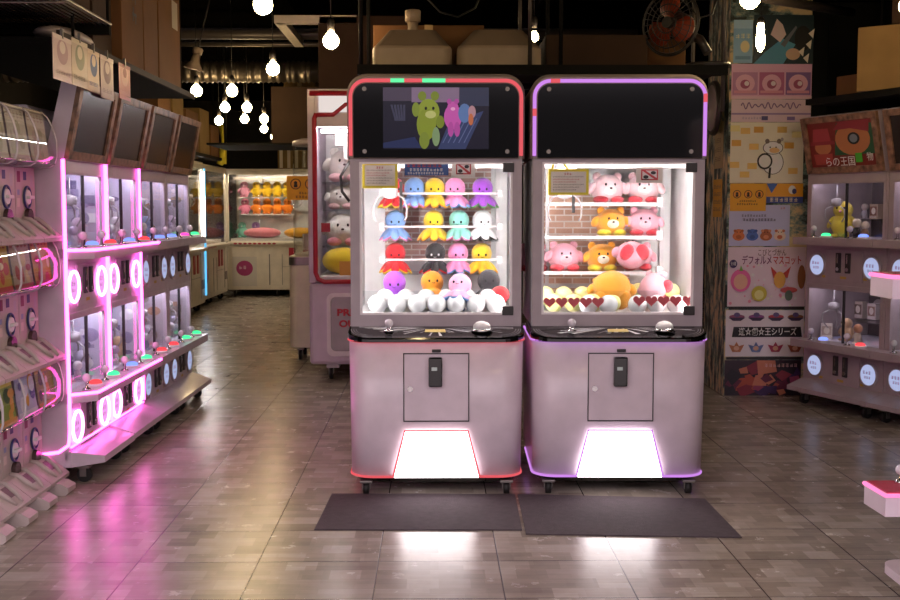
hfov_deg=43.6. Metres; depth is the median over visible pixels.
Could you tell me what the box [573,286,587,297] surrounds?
ball
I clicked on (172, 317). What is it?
plush
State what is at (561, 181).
print
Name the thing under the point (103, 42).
cardboard box
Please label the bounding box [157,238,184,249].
countertop
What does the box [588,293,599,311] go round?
ball
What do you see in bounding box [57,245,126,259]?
countertop
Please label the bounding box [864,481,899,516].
countertop
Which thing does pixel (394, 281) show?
plush
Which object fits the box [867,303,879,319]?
box
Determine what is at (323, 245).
shelf
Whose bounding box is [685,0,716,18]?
cable
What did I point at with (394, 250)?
plush
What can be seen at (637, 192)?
plush
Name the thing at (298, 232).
plush
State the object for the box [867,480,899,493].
countertop
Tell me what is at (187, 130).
hood
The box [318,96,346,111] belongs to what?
light
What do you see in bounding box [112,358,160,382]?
countertop
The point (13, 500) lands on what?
machine
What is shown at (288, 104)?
cardboard box
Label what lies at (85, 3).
wrapped bundle
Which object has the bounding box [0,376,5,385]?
machine
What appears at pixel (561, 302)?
garland
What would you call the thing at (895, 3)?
cardboard box
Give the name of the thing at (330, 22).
socket
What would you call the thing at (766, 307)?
poster
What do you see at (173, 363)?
lamp
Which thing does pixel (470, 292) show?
ball
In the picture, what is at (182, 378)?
machine
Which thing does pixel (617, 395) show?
machine
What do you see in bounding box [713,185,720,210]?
print
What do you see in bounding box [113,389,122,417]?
lamp
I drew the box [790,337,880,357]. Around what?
countertop
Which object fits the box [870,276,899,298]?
countertop
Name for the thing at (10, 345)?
machine
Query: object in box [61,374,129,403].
countertop
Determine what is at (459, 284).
plush
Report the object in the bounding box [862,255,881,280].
lamp
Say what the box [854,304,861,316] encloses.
print
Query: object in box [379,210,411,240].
plush
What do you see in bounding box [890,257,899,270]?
lamp
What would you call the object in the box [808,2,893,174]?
shelf
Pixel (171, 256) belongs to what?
lamp
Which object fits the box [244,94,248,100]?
socket
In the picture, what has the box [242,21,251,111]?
pendant bulb
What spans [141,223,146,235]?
toy
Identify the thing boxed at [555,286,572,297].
ball
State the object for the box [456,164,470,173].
print
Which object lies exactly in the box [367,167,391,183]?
print
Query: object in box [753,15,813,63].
poster
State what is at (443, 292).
ball
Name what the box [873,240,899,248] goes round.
countertop
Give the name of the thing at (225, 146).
storage shelf
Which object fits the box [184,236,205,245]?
countertop
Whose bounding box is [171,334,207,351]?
countertop
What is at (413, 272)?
shelf
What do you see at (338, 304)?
outlet
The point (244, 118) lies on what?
pendant bulb
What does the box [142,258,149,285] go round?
lamp
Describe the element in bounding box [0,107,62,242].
machine
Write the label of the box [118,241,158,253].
countertop
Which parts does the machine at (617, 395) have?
panel, shelf post, claw arm, ball knob, claw arm, panel, claw rail, control panel, light panel, sign panel, coin door, shelf post, panel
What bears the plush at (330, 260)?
on the machine at (329, 292)
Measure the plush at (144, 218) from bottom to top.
0.153 m
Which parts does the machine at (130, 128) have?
ball knob, coin door, ball knob, coin door, ball knob, foot plate, ball knob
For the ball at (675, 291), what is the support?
on the machine at (617, 395)
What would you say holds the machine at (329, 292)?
on the floor
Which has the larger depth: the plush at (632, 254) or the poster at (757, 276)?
the poster at (757, 276)
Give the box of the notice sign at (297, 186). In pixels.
[287,176,307,199]
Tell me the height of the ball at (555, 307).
0.094 m
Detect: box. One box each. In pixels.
[0,0,111,54]
[111,0,143,69]
[136,99,170,110]
[142,0,157,76]
[157,0,180,87]
[171,99,182,115]
[183,108,208,154]
[183,109,198,151]
[209,124,218,156]
[278,150,307,168]
[284,82,317,86]
[303,234,308,250]
[318,16,418,88]
[373,25,483,63]
[540,35,647,64]
[647,39,685,64]
[820,323,832,338]
[836,74,857,94]
[854,301,867,318]
[856,24,899,91]
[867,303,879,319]
[869,204,882,218]
[892,0,899,23]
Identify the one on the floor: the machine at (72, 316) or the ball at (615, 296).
the machine at (72, 316)
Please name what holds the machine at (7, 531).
on the floor
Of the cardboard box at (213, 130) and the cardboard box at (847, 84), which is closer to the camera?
the cardboard box at (847, 84)
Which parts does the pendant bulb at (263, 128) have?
glass globe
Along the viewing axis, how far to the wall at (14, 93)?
11.94 m
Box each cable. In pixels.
[428,0,478,17]
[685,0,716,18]
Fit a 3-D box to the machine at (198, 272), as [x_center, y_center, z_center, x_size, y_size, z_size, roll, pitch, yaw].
[-3.729,-0.773,14.145,1.005,1.980,1.926,0,5,-1]
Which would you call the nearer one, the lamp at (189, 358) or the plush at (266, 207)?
the lamp at (189, 358)
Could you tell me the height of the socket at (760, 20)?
0.034 m
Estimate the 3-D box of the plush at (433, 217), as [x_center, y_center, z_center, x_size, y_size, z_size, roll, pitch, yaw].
[-0.087,-0.393,5.937,0.164,0.162,0.164,2,5,19]
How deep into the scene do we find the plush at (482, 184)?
5.88 m
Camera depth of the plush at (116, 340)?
6.68 m
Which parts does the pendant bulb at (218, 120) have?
glass globe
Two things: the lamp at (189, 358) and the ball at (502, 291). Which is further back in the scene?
the lamp at (189, 358)
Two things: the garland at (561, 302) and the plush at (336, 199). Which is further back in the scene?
the plush at (336, 199)
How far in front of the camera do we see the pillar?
8.25 m
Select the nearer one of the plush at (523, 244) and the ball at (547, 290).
the ball at (547, 290)
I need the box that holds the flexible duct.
[1,60,318,82]
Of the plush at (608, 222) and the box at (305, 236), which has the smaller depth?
the plush at (608, 222)
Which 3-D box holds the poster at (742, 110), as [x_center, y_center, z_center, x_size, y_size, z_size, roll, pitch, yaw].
[2.302,-1.357,8.062,0.572,0.160,0.010,0,5,-1]
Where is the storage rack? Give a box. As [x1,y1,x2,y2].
[357,0,727,110]
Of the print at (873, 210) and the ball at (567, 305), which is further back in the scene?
the print at (873, 210)
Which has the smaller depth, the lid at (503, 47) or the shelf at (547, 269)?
the shelf at (547, 269)
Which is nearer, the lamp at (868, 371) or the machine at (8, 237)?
the machine at (8, 237)
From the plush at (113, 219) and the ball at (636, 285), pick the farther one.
the plush at (113, 219)
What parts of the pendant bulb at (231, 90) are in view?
cord, glass globe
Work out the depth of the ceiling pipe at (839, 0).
8.29 m
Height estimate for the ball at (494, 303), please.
0.094 m
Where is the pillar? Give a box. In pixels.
[704,0,812,394]
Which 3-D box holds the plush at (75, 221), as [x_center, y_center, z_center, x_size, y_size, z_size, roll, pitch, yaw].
[-1.972,-0.363,5.984,0.105,0.153,0.110,4,6,42]
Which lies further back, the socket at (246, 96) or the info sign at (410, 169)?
the socket at (246, 96)
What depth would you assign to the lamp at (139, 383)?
6.77 m
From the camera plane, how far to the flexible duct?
10.94 m
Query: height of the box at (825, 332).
0.105 m
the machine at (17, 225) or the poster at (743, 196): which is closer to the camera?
the machine at (17, 225)
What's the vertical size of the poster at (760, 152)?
0.432 m
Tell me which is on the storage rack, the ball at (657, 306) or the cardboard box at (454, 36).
the cardboard box at (454, 36)
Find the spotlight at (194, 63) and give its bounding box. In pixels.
[183,0,209,71]
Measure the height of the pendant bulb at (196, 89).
0.864 m
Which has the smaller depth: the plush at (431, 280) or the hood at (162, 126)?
the plush at (431, 280)
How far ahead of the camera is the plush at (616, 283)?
5.62 m
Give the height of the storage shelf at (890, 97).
1.090 m
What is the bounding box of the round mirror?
[707,80,722,135]
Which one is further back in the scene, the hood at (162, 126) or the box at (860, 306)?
the box at (860, 306)
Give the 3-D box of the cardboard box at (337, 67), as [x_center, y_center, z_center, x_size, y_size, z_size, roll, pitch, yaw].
[-0.641,-1.957,9.114,0.780,0.568,0.700,0,5,-1]
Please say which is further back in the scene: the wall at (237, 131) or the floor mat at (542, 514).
the wall at (237, 131)
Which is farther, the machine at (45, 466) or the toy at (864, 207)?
the toy at (864, 207)
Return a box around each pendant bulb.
[191,0,201,96]
[215,83,222,124]
[220,21,229,111]
[226,0,237,96]
[240,47,248,122]
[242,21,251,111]
[253,0,272,14]
[260,58,267,122]
[260,104,267,132]
[266,0,279,75]
[323,0,338,48]
[532,0,538,41]
[740,0,759,8]
[756,0,764,51]
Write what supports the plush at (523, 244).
on the machine at (617, 395)
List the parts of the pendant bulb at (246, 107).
cord, glass globe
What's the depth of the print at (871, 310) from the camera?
7.95 m
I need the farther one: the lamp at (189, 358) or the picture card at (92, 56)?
the lamp at (189, 358)
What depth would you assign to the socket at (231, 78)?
9.28 m
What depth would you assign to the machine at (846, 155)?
7.61 m
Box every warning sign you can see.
[452,164,474,176]
[636,167,662,182]
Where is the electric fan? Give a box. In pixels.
[642,0,731,67]
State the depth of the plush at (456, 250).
5.91 m
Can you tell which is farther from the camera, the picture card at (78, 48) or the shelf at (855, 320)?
the shelf at (855, 320)
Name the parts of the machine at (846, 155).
ball knob, ball knob, foot plate, coin door, coin door, ball knob, ball knob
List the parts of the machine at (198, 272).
red coin panel, red coin panel, glass house frame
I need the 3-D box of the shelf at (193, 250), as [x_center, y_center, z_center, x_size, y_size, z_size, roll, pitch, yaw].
[-3.282,-0.608,14.152,0.100,0.050,1.860,0,5,-1]
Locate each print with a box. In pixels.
[88,48,98,86]
[101,54,112,93]
[119,62,129,95]
[290,179,307,197]
[305,237,308,248]
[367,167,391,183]
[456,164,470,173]
[553,173,583,189]
[641,169,657,179]
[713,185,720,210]
[731,113,810,119]
[733,190,762,204]
[822,326,831,336]
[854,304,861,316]
[868,306,874,317]
[870,206,876,217]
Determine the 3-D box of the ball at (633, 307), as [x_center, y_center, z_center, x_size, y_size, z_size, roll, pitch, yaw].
[0.922,0.022,5.533,0.094,0.094,0.094,0,5,-1]
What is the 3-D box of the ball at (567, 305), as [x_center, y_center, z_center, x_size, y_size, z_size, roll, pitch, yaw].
[0.616,0.014,5.629,0.094,0.094,0.094,0,5,-1]
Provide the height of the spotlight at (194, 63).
0.741 m
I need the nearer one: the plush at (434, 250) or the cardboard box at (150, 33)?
the plush at (434, 250)
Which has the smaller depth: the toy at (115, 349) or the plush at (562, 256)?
the plush at (562, 256)
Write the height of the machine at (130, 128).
1.998 m
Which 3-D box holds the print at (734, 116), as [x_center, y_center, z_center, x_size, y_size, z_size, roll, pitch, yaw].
[2.302,-1.315,8.066,0.572,0.051,0.001,0,5,-1]
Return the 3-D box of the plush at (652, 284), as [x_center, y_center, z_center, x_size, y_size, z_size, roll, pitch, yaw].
[1.044,-0.058,5.700,0.170,0.186,0.136,0,5,-2]
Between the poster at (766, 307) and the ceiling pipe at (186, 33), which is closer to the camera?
the poster at (766, 307)
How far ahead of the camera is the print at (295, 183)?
9.93 m
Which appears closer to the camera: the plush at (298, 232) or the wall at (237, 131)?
the plush at (298, 232)
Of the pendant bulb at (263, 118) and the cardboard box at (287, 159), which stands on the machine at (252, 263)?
the cardboard box at (287, 159)
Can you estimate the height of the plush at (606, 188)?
0.167 m
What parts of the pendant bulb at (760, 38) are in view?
glass globe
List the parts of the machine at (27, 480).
turn handle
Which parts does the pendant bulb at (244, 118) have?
glass globe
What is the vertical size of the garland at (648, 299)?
0.052 m
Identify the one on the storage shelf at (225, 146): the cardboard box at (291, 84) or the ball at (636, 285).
the cardboard box at (291, 84)
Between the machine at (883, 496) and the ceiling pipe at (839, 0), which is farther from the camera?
the ceiling pipe at (839, 0)
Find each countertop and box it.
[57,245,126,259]
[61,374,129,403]
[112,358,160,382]
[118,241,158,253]
[144,345,186,365]
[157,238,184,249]
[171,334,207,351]
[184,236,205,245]
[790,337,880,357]
[793,237,883,247]
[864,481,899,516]
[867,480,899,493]
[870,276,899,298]
[870,350,899,363]
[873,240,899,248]
[873,271,899,274]
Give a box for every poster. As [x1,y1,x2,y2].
[724,360,800,395]
[725,310,803,356]
[726,306,803,359]
[727,247,805,306]
[729,205,789,245]
[730,122,803,182]
[730,183,765,210]
[731,64,811,98]
[731,99,810,121]
[733,20,752,62]
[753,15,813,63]
[766,183,802,202]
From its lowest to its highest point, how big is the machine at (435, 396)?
2.000 m
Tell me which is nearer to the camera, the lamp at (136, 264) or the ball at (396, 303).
the ball at (396, 303)
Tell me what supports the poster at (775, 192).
attached to the pillar
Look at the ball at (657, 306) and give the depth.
5.50 m
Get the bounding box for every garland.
[544,298,603,307]
[633,296,689,306]
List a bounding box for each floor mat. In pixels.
[314,493,521,530]
[518,494,741,537]
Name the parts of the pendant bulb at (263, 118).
glass globe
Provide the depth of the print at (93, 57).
5.57 m
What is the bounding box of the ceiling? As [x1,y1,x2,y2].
[180,0,891,100]
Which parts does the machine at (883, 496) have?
foot plate, ball knob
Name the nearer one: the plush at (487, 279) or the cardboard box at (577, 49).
the plush at (487, 279)
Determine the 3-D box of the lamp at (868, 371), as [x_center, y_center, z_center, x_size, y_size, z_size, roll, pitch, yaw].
[2.744,0.492,7.377,0.020,0.172,0.172,-2,5,-22]
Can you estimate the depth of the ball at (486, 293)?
5.63 m
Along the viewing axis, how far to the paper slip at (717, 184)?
8.38 m
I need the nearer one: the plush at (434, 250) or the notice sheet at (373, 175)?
the notice sheet at (373, 175)
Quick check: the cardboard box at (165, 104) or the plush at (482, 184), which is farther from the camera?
the cardboard box at (165, 104)
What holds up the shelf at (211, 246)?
attached to the machine at (217, 273)
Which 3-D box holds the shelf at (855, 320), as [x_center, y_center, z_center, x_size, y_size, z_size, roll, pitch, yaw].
[3.046,0.163,7.756,0.260,0.005,0.704,-2,5,-22]
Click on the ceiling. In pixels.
(502, 14)
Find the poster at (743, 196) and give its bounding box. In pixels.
[730,183,765,210]
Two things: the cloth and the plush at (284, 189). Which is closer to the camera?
the cloth
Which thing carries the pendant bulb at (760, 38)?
hanging from the ceiling
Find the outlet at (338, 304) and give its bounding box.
[327,293,350,355]
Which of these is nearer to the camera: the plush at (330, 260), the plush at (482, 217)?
the plush at (482, 217)
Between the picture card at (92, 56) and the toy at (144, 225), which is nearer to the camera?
the picture card at (92, 56)
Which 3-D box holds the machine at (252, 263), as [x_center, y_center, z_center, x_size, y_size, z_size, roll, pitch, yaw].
[-2.701,-1.079,17.932,1.550,1.980,1.005,0,5,-1]
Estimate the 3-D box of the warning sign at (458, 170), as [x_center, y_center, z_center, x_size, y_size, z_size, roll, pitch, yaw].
[0.065,-0.629,5.399,0.112,0.078,0.007,0,5,-1]
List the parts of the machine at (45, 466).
turn handle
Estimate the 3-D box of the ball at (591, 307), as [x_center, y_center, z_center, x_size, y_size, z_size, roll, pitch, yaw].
[0.682,0.022,5.530,0.094,0.094,0.094,0,5,-1]
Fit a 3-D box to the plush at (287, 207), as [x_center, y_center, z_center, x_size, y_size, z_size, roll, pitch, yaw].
[-2.625,-1.516,18.170,0.180,0.252,0.173,4,6,42]
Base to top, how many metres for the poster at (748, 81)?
0.248 m
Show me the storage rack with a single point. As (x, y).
(527, 75)
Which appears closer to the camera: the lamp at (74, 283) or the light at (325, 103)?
the lamp at (74, 283)
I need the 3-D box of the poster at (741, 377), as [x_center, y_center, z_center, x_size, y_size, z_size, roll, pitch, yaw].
[2.284,0.575,8.216,0.559,0.272,0.015,0,5,-1]
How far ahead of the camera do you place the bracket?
8.74 m
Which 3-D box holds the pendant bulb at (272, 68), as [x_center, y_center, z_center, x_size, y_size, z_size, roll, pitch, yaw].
[-1.233,-1.994,7.803,0.092,0.864,0.092,0,5,-1]
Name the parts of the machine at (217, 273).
glass house frame, red coin panel, red coin panel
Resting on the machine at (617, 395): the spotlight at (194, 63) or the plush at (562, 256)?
the plush at (562, 256)
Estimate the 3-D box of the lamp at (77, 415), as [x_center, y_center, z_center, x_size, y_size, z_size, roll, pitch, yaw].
[-1.870,0.632,5.643,0.026,0.169,0.169,0,5,-1]
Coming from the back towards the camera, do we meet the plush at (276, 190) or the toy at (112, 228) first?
the plush at (276, 190)
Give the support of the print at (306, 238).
attached to the box at (305, 236)
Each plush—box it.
[69,217,87,245]
[73,350,92,376]
[109,217,123,242]
[112,336,126,361]
[141,216,150,238]
[144,324,152,347]
[168,215,175,234]
[170,315,177,335]
[236,222,246,237]
[237,182,249,196]
[238,198,251,213]
[244,227,280,237]
[250,182,261,196]
[250,198,262,213]
[252,222,259,237]
[261,182,272,196]
[261,198,272,213]
[271,182,282,196]
[271,198,282,213]
[281,182,286,196]
[281,198,293,213]
[284,227,307,237]
[322,148,349,181]
[322,211,349,245]
[322,247,350,272]
[324,184,349,208]
[377,179,409,207]
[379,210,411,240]
[379,243,411,272]
[383,271,405,294]
[403,177,430,207]
[417,210,446,240]
[418,177,450,207]
[419,243,446,272]
[421,271,442,293]
[438,178,469,207]
[442,243,469,272]
[443,273,470,310]
[446,210,471,240]
[465,243,497,272]
[467,177,498,207]
[470,210,498,240]
[476,269,506,302]
[521,243,548,271]
[544,241,582,270]
[583,242,617,270]
[587,271,636,309]
[589,172,627,202]
[591,207,629,235]
[612,240,651,268]
[623,172,664,202]
[623,242,656,270]
[625,207,664,235]
[637,270,672,297]
[827,201,854,237]
[838,318,853,340]
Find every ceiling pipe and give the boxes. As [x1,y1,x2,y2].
[181,28,637,39]
[181,42,540,46]
[759,0,855,16]
[839,0,892,0]
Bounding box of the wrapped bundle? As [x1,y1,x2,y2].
[0,0,89,17]
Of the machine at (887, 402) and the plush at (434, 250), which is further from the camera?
the machine at (887, 402)
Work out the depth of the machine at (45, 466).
5.37 m
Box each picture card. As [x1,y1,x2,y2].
[52,28,71,84]
[71,33,87,89]
[87,43,99,93]
[100,50,113,100]
[118,58,130,101]
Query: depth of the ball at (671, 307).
5.50 m
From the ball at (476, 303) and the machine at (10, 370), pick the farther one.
the ball at (476, 303)
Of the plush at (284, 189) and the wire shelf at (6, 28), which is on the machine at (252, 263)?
the plush at (284, 189)
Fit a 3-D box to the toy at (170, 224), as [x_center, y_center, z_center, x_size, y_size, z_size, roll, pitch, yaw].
[-1.968,-0.496,7.885,0.062,0.110,0.062,0,5,0]
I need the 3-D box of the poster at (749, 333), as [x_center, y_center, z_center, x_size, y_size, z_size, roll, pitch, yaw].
[2.292,0.243,8.187,0.570,0.340,0.020,0,5,-1]
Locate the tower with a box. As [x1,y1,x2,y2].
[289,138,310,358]
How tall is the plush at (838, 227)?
0.252 m
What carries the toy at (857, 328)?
on the machine at (846, 155)
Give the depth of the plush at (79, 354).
6.01 m
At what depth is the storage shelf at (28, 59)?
6.43 m
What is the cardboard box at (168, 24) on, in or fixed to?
on the storage shelf at (28, 59)
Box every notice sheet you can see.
[362,164,397,187]
[548,164,588,194]
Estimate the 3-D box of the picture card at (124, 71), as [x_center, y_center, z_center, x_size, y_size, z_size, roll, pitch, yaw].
[-1.774,-1.204,6.133,0.012,0.224,0.224,0,5,-1]
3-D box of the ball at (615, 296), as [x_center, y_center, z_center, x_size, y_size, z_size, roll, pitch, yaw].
[0.808,0.014,5.631,0.094,0.094,0.094,0,5,-1]
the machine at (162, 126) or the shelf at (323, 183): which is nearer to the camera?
the machine at (162, 126)
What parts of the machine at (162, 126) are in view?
ball knob, coin door, ball knob, coin door, ball knob, foot plate, ball knob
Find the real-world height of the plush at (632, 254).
0.150 m
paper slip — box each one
[713,179,721,216]
[714,121,723,168]
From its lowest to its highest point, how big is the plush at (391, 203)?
0.162 m
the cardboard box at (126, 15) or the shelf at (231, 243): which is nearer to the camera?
the cardboard box at (126, 15)
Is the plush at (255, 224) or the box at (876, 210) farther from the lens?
the plush at (255, 224)
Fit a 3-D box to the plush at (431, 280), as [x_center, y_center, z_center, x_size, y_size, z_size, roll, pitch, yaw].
[-0.086,-0.048,5.738,0.175,0.198,0.177,1,5,16]
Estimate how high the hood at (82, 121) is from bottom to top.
0.398 m
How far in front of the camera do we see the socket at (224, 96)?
10.80 m
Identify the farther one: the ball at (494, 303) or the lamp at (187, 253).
the lamp at (187, 253)
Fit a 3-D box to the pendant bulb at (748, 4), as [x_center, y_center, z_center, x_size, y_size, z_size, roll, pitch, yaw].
[1.394,-1.783,5.197,0.092,0.863,0.092,0,5,-1]
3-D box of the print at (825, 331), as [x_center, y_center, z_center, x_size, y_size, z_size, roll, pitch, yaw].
[2.641,0.222,7.889,0.063,0.078,0.002,1,5,15]
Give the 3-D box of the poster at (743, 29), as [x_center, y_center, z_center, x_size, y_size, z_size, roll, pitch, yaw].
[2.090,-1.844,8.022,0.137,0.302,0.005,0,5,-1]
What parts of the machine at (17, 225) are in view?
turn handle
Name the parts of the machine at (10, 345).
turn handle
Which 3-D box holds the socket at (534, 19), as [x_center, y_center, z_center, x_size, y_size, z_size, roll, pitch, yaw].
[0.537,-1.777,7.189,0.046,0.070,0.045,0,5,-1]
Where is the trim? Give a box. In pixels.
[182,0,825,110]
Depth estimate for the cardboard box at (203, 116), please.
14.75 m
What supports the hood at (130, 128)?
attached to the machine at (130, 128)
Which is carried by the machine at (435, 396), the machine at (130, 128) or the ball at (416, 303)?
the ball at (416, 303)
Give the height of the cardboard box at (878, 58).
0.400 m
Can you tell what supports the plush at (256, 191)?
on the machine at (252, 263)
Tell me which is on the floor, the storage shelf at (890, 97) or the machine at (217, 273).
the machine at (217, 273)
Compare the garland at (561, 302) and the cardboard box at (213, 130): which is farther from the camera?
the cardboard box at (213, 130)
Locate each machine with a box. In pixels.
[0,101,43,243]
[0,102,23,245]
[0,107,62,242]
[0,243,47,373]
[0,245,27,382]
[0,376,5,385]
[0,378,37,526]
[0,399,15,544]
[1,370,57,509]
[2,81,134,481]
[11,242,65,365]
[13,362,75,495]
[102,96,164,452]
[137,105,189,428]
[164,115,210,409]
[188,164,229,305]
[190,161,207,310]
[226,169,307,295]
[307,89,350,378]
[347,74,524,493]
[522,74,707,492]
[787,108,889,417]
[862,271,899,584]
[866,107,899,422]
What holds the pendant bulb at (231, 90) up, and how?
hanging from the ceiling
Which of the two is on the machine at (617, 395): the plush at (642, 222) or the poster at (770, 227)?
the plush at (642, 222)
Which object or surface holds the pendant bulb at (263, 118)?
hanging from the ceiling
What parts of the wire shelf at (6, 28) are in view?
edge rail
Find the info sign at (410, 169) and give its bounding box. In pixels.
[405,164,447,174]
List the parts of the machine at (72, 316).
ball knob, ball knob, coin door, coin door, foot plate, ball knob, ball knob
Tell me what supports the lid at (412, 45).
on the storage rack
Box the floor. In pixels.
[0,290,899,599]
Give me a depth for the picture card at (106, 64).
5.79 m
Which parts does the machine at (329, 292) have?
red trim, red frame, red trim, claw motor, claw arm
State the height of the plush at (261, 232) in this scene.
0.170 m
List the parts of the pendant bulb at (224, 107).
cord, glass globe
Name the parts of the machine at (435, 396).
panel, claw arm, shelf post, ball knob, claw arm, panel, sign panel, control panel, coin door, light panel, rail, rail, rail, claw rail, shelf post, panel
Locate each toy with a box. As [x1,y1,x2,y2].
[68,226,79,246]
[72,361,82,381]
[109,224,117,242]
[112,345,120,363]
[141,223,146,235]
[144,333,150,349]
[168,221,172,233]
[170,322,175,337]
[851,218,861,237]
[852,324,862,343]
[860,203,868,218]
[860,221,869,234]
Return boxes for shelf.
[0,0,111,34]
[0,0,194,98]
[190,247,207,253]
[194,82,221,160]
[203,243,229,249]
[206,40,307,149]
[228,242,302,244]
[322,182,349,184]
[322,244,349,247]
[383,239,497,241]
[383,271,497,274]
[544,235,631,235]
[546,269,641,270]
[805,0,899,108]
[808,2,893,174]
[851,318,879,324]
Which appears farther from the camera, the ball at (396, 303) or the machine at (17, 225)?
the ball at (396, 303)
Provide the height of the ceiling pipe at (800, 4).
0.230 m
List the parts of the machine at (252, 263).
shelf rail, glass house frame, shelf rail, red coin panel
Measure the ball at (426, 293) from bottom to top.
0.094 m
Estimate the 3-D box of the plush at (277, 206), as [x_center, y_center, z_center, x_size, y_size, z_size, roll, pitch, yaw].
[-2.789,-1.515,18.168,0.180,0.252,0.173,4,6,42]
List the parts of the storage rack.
post, post, post, post, post, post, post, post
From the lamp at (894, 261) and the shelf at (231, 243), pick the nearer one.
the lamp at (894, 261)
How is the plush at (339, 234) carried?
on the machine at (329, 292)
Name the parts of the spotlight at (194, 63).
lamp shade, arm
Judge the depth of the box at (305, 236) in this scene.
10.15 m
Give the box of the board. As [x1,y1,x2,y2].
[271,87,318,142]
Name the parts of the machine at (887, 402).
foot plate, ball knob, ball knob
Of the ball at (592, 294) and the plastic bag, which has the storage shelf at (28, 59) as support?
the plastic bag
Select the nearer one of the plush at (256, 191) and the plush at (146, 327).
the plush at (146, 327)
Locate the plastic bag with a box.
[33,25,92,44]
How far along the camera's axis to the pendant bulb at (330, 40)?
6.49 m
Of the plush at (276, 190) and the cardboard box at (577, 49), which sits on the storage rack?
the cardboard box at (577, 49)
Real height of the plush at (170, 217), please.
0.153 m
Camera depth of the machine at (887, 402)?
7.14 m
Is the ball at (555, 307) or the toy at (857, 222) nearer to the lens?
the ball at (555, 307)
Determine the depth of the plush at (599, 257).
5.91 m
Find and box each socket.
[193,75,198,83]
[222,94,226,100]
[229,75,234,83]
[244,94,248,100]
[269,50,275,60]
[327,18,334,30]
[532,16,537,27]
[757,17,764,23]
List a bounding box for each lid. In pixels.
[373,9,451,63]
[456,30,540,64]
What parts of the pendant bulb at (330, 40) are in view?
glass globe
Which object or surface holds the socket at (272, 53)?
attached to the pendant bulb at (272, 68)
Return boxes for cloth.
[217,124,226,165]
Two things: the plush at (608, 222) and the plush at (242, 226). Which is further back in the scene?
the plush at (242, 226)
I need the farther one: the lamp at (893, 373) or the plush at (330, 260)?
the plush at (330, 260)
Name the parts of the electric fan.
blade, blade, blade, motor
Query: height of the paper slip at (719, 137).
0.340 m
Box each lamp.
[68,270,80,303]
[71,409,84,442]
[96,265,107,296]
[99,396,110,425]
[110,263,119,293]
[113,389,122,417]
[132,260,140,287]
[134,377,143,403]
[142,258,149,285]
[145,372,151,397]
[160,255,167,280]
[163,363,169,386]
[168,253,175,278]
[170,358,177,381]
[185,251,190,274]
[186,350,192,371]
[806,353,822,376]
[809,252,825,276]
[859,362,878,387]
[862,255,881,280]
[887,367,899,393]
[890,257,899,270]
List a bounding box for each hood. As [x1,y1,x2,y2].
[2,81,118,163]
[102,96,151,168]
[137,105,178,171]
[164,115,200,174]
[800,108,889,173]
[882,107,899,170]
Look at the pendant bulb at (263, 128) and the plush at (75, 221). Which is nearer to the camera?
the plush at (75, 221)
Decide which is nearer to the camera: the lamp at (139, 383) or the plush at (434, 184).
the plush at (434, 184)
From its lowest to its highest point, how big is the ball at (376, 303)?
0.094 m
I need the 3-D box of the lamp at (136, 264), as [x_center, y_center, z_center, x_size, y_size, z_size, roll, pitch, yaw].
[-1.869,-0.156,6.703,0.017,0.169,0.169,0,5,0]
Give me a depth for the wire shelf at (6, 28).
5.63 m
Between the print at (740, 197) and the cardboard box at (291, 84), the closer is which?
the print at (740, 197)
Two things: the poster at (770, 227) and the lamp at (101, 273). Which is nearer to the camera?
the lamp at (101, 273)
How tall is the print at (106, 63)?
0.186 m
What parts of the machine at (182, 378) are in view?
ball knob, coin door, ball knob, coin door, ball knob, foot plate, ball knob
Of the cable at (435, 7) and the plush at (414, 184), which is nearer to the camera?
the plush at (414, 184)
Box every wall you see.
[0,73,58,111]
[183,101,706,289]
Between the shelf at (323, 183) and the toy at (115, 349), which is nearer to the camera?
the toy at (115, 349)
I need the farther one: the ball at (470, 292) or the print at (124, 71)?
the print at (124, 71)
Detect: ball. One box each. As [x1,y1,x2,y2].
[368,294,386,311]
[377,289,393,307]
[388,294,406,311]
[398,289,413,307]
[407,294,425,311]
[418,289,434,307]
[427,294,445,311]
[438,289,450,307]
[447,295,465,311]
[465,290,474,306]
[466,294,484,311]
[479,289,495,306]
[486,294,504,311]
[492,286,509,301]
[544,286,553,304]
[545,294,561,311]
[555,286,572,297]
[564,294,580,311]
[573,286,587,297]
[579,295,597,311]
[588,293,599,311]
[599,295,617,311]
[611,295,620,310]
[628,295,646,311]
[633,283,639,294]
[647,295,665,311]
[665,283,679,297]
[667,295,685,311]
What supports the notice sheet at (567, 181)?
attached to the machine at (617, 395)
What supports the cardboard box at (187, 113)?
on the storage shelf at (198, 156)
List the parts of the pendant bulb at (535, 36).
glass globe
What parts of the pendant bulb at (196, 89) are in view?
cord, glass globe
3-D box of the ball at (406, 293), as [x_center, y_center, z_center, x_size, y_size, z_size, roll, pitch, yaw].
[-0.222,-0.008,5.660,0.094,0.094,0.094,0,5,-1]
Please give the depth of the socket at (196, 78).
9.28 m
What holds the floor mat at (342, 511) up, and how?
on the floor
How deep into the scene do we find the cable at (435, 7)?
6.78 m
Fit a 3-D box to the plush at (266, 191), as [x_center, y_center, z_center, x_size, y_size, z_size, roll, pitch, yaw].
[-2.954,-1.784,18.143,0.180,0.252,0.173,4,6,42]
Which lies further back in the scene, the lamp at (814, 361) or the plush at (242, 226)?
the plush at (242, 226)
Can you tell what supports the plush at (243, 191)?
on the machine at (252, 263)
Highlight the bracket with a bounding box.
[274,15,356,46]

